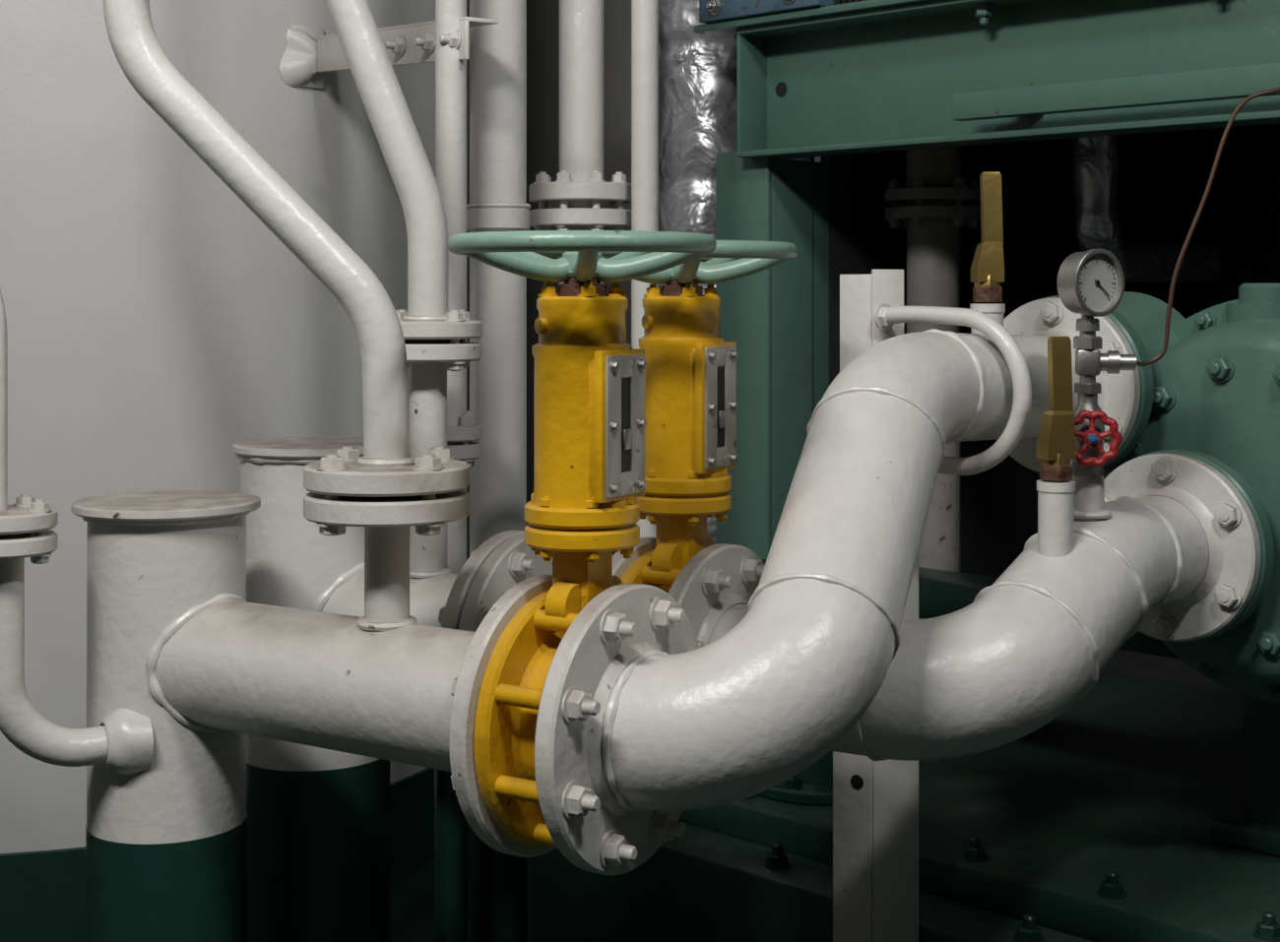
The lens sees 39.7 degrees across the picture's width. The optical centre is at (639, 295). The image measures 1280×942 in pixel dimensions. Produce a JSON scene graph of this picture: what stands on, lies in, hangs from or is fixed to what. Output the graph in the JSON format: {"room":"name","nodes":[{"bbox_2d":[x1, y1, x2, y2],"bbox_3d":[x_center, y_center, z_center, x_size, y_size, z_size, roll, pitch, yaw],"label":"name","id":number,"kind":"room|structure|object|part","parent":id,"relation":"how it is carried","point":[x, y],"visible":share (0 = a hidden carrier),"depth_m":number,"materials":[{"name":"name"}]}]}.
{"room":"ship interior","nodes":[
{"label":"ship interior","id":0,"kind":"room"},
{"bbox_2d":[389,831,530,941],"bbox_3d":[0.200,1.050,1.500,5.800,0.100,6.400,0,0,0],"label":"floor","id":1,"kind":"structure","parent":0,"point":[412,898],"depth_m":2.90,"materials":[{"name":"green paint"}]},
{"bbox_2d":[70,490,260,941],"bbox_3d":[-0.553,0.620,2.072,0.220,0.761,0.220,0,0,0],"label":"vessel","id":2,"kind":"object","parent":1,"relation":"on","point":[166,843],"visible":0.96,"depth_m":1.99,"materials":[{"name":"white paint"}]},
{"bbox_2d":[0,288,153,775],"bbox_3d":[-0.665,-0.179,1.944,0.244,1.442,0.110,0,0,-28],"label":"drain pipe","id":3,"kind":"object","parent":2,"relation":"attached to","point":[124,743],"visible":1,"depth_m":1.93,"materials":[{"name":"white metal"}]},
{"bbox_3d":[-0.553,0.249,2.072,0.214,0.021,0.214,0,0,0],"label":"cap plate","id":4,"kind":"part","parent":2,"relation":"part of","materials":[{"name":"white paint"}]},
{"bbox_2d":[146,489,556,857],"bbox_3d":[-0.298,0.385,1.907,0.508,0.347,0.276,0,0,33],"label":"pipe","id":5,"kind":"object","parent":2,"relation":"attached to","point":[381,683],"visible":0.64,"depth_m":1.85,"materials":[{"name":"white metal"}]},
{"bbox_2d":[102,0,469,535],"bbox_3d":[-0.377,-0.326,1.889,0.390,1.149,0.176,0,0,0],"label":"riser pipe","id":6,"kind":"object","parent":5,"relation":"on","point":[386,470],"visible":0.91,"depth_m":1.87,"materials":[{"name":"white metal"}]},
{"bbox_2d":[447,230,716,847],"bbox_3d":[-0.057,0.243,1.752,0.266,0.606,0.266,0,0,6],"label":"valve","id":7,"kind":"object","parent":5,"relation":"attached to","point":[590,421],"visible":0.77,"depth_m":1.71,"materials":[{"name":"yellow paint"}]},
{"bbox_3d":[-0.057,-0.029,1.752,0.048,0.061,0.048,0,0,0],"label":"stem","id":8,"kind":"part","parent":7,"relation":"part of","materials":[{"name":"metal"}]},
{"bbox_2d":[0,0,469,941],"bbox_3d":[-1.100,-0.340,3.400,1.570,2.680,1.570,0,0,0],"label":"wall","id":9,"kind":"structure","parent":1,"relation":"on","point":[157,326],"depth_m":2.70,"materials":[{"name":"paint"}]},
{"bbox_2d":[279,16,498,89],"bbox_3d":[-0.376,-0.376,2.633,0.106,0.117,0.577,0,0,-35],"label":"bracket","id":10,"kind":"object","parent":9,"relation":"attached to","point":[309,53],"visible":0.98,"depth_m":2.76,"materials":[{"name":"white metal"}]},
{"bbox_2d":[232,436,389,941],"bbox_3d":[-0.428,0.597,2.338,0.234,0.806,0.234,0,0,0],"label":"vessel","id":11,"kind":"object","parent":1,"relation":"on","point":[318,819],"visible":0.55,"depth_m":2.25,"materials":[{"name":"white paint"}]},
{"bbox_3d":[-0.428,0.204,2.338,0.214,0.020,0.214,0,0,0],"label":"cap plate","id":12,"kind":"part","parent":11,"relation":"part of","materials":[{"name":"white paint"}]},
{"bbox_2d":[312,341,656,632],"bbox_3d":[-0.183,0.309,2.180,0.485,0.498,0.276,0,0,33],"label":"pipe","id":13,"kind":"object","parent":11,"relation":"attached to","point":[439,597],"visible":0.2,"depth_m":2.18,"materials":[{"name":"white metal"}]},
{"bbox_2d":[323,0,482,371],"bbox_3d":[-0.303,-0.403,2.234,0.208,0.994,0.136,0,0,0],"label":"riser pipe","id":14,"kind":"object","parent":13,"relation":"on","point":[427,319],"visible":0.83,"depth_m":2.21,"materials":[{"name":"white metal"}]},
{"bbox_2d":[603,240,798,592],"bbox_3d":[0.048,0.243,2.030,0.266,0.606,0.266,0,0,21],"label":"valve","id":15,"kind":"object","parent":13,"relation":"attached to","point":[691,406],"visible":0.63,"depth_m":1.99,"materials":[{"name":"yellow paint"}]},
{"bbox_3d":[0.048,-0.029,2.030,0.048,0.061,0.048,0,0,0],"label":"stem","id":16,"kind":"part","parent":15,"relation":"part of","materials":[{"name":"metal"}]},
{"bbox_2d":[434,0,481,941],"bbox_3d":[-0.258,-0.350,2.420,0.084,2.700,0.084,0,0,41],"label":"vertical pipe","id":17,"kind":"object","parent":1,"relation":"on","point":[450,822],"visible":0.44,"depth_m":2.40,"materials":[{"name":"white metal"}]},
{"bbox_2d":[466,0,530,941],"bbox_3d":[-0.205,-0.350,2.560,0.112,2.700,0.112,0,0,0],"label":"vertical pipe","id":18,"kind":"object","parent":1,"relation":"on","point":[497,881],"visible":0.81,"depth_m":2.52,"materials":[{"name":"white metal"}]},
{"bbox_2d":[528,0,631,284],"bbox_3d":[-0.090,-0.350,2.720,0.160,2.700,0.160,0,0,45],"label":"vertical pipe","id":19,"kind":"object","parent":1,"relation":"on","point":[580,198],"visible":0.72,"depth_m":2.69,"materials":[{"name":"white metal"}]},
{"bbox_2d":[631,0,658,537],"bbox_3d":[0.007,-0.350,2.660,0.071,2.700,0.071,0,0,0],"label":"vertical pipe","id":20,"kind":"object","parent":1,"relation":"on","point":[644,13],"visible":0.15,"depth_m":2.64,"materials":[{"name":"white metal"}]},
{"bbox_2d":[658,0,736,544],"bbox_3d":[0.119,-0.350,3.160,0.197,2.700,0.195,0,0,0],"label":"insulated pipe","id":21,"kind":"object","parent":1,"relation":"on","point":[697,72],"visible":0.18,"depth_m":3.08,"materials":[{"name":"metal"}]},
{"bbox_2d":[716,148,829,563],"bbox_3d":[0.225,0.246,2.997,0.115,0.972,0.160,0,0,45],"label":"post","id":22,"kind":"object","parent":1,"relation":"on","point":[777,317],"visible":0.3,"depth_m":2.94,"materials":[{"name":"green metal"}]},
{"bbox_2d":[763,559,1180,659],"bbox_3d":[0.789,0.460,2.391,1.660,0.060,0.100,0,0,45],"label":"rail","id":23,"kind":"object","parent":22,"relation":"attached to","point":[940,592],"visible":0.02,"depth_m":2.65,"materials":[{"name":"green metal"}]},
{"bbox_2d":[735,0,1279,158],"bbox_3d":[0.755,-0.331,2.343,1.640,0.211,0.105,0,0,45],"label":"beam","id":24,"kind":"structure","parent":22,"relation":"on","point":[924,75],"depth_m":2.59,"materials":[{"name":"green metal"}]},
{"bbox_2d":[775,81,786,96],"bbox_3d":[0.233,-0.340,2.924,0.024,0.024,0.001,0,0,45],"label":"web holes","id":25,"kind":"object","parent":24,"relation":"attached to","point":[781,89],"visible":1,"depth_m":2.92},
{"bbox_2d":[694,0,935,39],"bbox_3d":[1.103,-0.443,2.748,1.720,0.012,1.150,0,0,45],"label":"deck plate","id":26,"kind":"object","parent":24,"relation":"on","point":[727,29],"visible":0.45,"depth_m":2.80,"materials":[{"name":"green paint"}]},
{"bbox_2d":[699,0,865,23],"bbox_3d":[0.421,-0.650,2.879,0.530,0.400,0.430,0,0,45],"label":"motor housing","id":27,"kind":"object","parent":26,"relation":"on","point":[710,11],"visible":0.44,"depth_m":2.85,"materials":[{"name":"blue paint"}]},
{"bbox_2d":[835,0,865,4],"bbox_3d":[0.513,-0.600,2.787,0.270,0.300,0.330,0,0,45],"label":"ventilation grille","id":28,"kind":"object","parent":27,"relation":"attached to","point":[837,1],"depth_m":2.75,"materials":[{"name":"green metal"}]},
{"bbox_2d":[1072,134,1221,282],"bbox_3d":[0.896,-0.231,3.141,0.422,0.413,0.080,0,0,-45],"label":"pipe","id":29,"kind":"object","parent":26,"relation":"attached to","point":[1095,167],"visible":0.68,"depth_m":3.01,"materials":[{"name":"metal"}]},
{"bbox_2d":[972,2,996,25],"bbox_3d":[0.746,-0.412,2.363,0.715,0.030,0.035,0,0,45],"label":"bolts","id":30,"kind":"object","parent":24,"relation":"attached to","point":[984,11],"visible":1,"depth_m":2.59,"materials":[{"name":"green paint"}]},
{"bbox_2d":[832,269,918,941],"bbox_3d":[0.285,0.484,2.185,0.160,1.032,0.120,0,0,0],"label":"support post","id":31,"kind":"object","parent":1,"relation":"on","point":[875,803],"visible":0.45,"depth_m":2.18,"materials":[{"name":"white metal"}]},
{"bbox_2d":[874,303,1031,475],"bbox_3d":[0.366,0.113,2.090,0.033,0.206,0.215,0,0,-42],"label":"pipe","id":32,"kind":"object","parent":31,"relation":"attached to","point":[885,316],"visible":0.88,"depth_m":2.05,"materials":[{"name":"white metal"}]},
{"bbox_2d":[530,671,1279,941],"bbox_3d":[0.974,0.828,2.630,1.735,0.345,1.500,0,0,45],"label":"plinth","id":33,"kind":"object","parent":1,"relation":"on","point":[1092,824],"visible":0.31,"depth_m":2.47,"materials":[{"name":"green paint"}]},
{"bbox_2d":[885,146,980,620],"bbox_3d":[0.500,0.147,3.020,0.164,1.169,0.164,0,0,0],"label":"vertical pipe","id":34,"kind":"object","parent":1,"relation":"on","point":[933,193],"visible":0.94,"depth_m":2.98,"materials":[{"name":"grey metal"}]},
{"bbox_2d":[820,139,1058,577],"bbox_3d":[0.570,0.147,3.275,0.720,1.169,0.020,0,0,-45],"label":"panel","id":35,"kind":"object","parent":1,"relation":"on","point":[998,504],"visible":0.07,"depth_m":3.34,"materials":[{"name":"paint"}]},
{"bbox_2d":[1040,283,1279,856],"bbox_3d":[0.834,0.357,2.296,0.591,0.745,0.500,0,0,45],"label":"pump","id":36,"kind":"object","parent":1,"relation":"on","point":[1213,397],"visible":0.41,"depth_m":2.17,"materials":[{"name":"green paint"}]},
{"bbox_2d":[534,297,1140,875],"bbox_3d":[0.266,0.281,1.921,0.243,0.555,0.932,0,0,38],"label":"pipe","id":37,"kind":"object","parent":36,"relation":"attached to","point":[639,726],"visible":0.9,"depth_m":1.68,"materials":[{"name":"white metal"}]},
{"bbox_2d":[969,171,1005,333],"bbox_3d":[0.417,-0.036,2.127,0.050,0.223,0.052,0,0,0],"label":"drain","id":38,"kind":"object","parent":37,"relation":"on","point":[988,265],"visible":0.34,"depth_m":2.12,"materials":[{"name":"white paint"}]},
{"bbox_2d":[667,452,1261,761],"bbox_3d":[0.372,0.374,1.986,0.748,0.368,0.362,0,0,-13],"label":"pipe","id":39,"kind":"object","parent":36,"relation":"attached to","point":[1177,557],"visible":0.79,"depth_m":1.90,"materials":[{"name":"white metal"}]},
{"bbox_2d":[1035,336,1076,557],"bbox_3d":[0.455,0.177,1.935,0.053,0.265,0.049,0,0,0],"label":"valve","id":40,"kind":"object","parent":39,"relation":"attached to","point":[1056,446],"visible":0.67,"depth_m":1.92,"materials":[{"name":"white paint"}]},
{"bbox_2d":[1072,393,1122,521],"bbox_3d":[0.499,0.193,1.978,0.065,0.165,0.073,0,0,0],"label":"valve","id":41,"kind":"object","parent":39,"relation":"attached to","point":[1090,420],"visible":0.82,"depth_m":1.97,"materials":[{"name":"white paint"}]},
{"bbox_2d":[1056,249,1137,393],"bbox_3d":[0.511,0.029,1.990,0.088,0.162,0.051,0,0,-16],"label":"pressure gauge","id":42,"kind":"object","parent":41,"relation":"on","point":[1090,283],"visible":1,"depth_m":1.98,"materials":[{"name":"metal"}]},
{"bbox_2d":[1136,87,1279,366],"bbox_3d":[0.728,-0.096,2.039,0.366,0.353,0.043,0,0,-14],"label":"tube","id":43,"kind":"object","parent":42,"relation":"attached to","point":[1244,101],"visible":0.99,"depth_m":2.02,"materials":[{"name":"brown metal"}]},
{"bbox_2d":[1058,124,1279,694],"bbox_3d":[1.362,0.147,3.006,1.720,1.169,0.020,0,0,45],"label":"panel","id":44,"kind":"object","parent":1,"relation":"on","point":[1163,177],"visible":0.02,"depth_m":3.32,"materials":[{"name":"paint"}]},
{"bbox_2d":[526,0,820,555],"bbox_3d":[0.200,-0.350,4.650,5.800,2.700,0.100,0,0,0],"label":"wall","id":45,"kind":"structure","parent":0,"point":[543,16],"depth_m":4.60,"materials":[{"name":"paint"}]}
]}

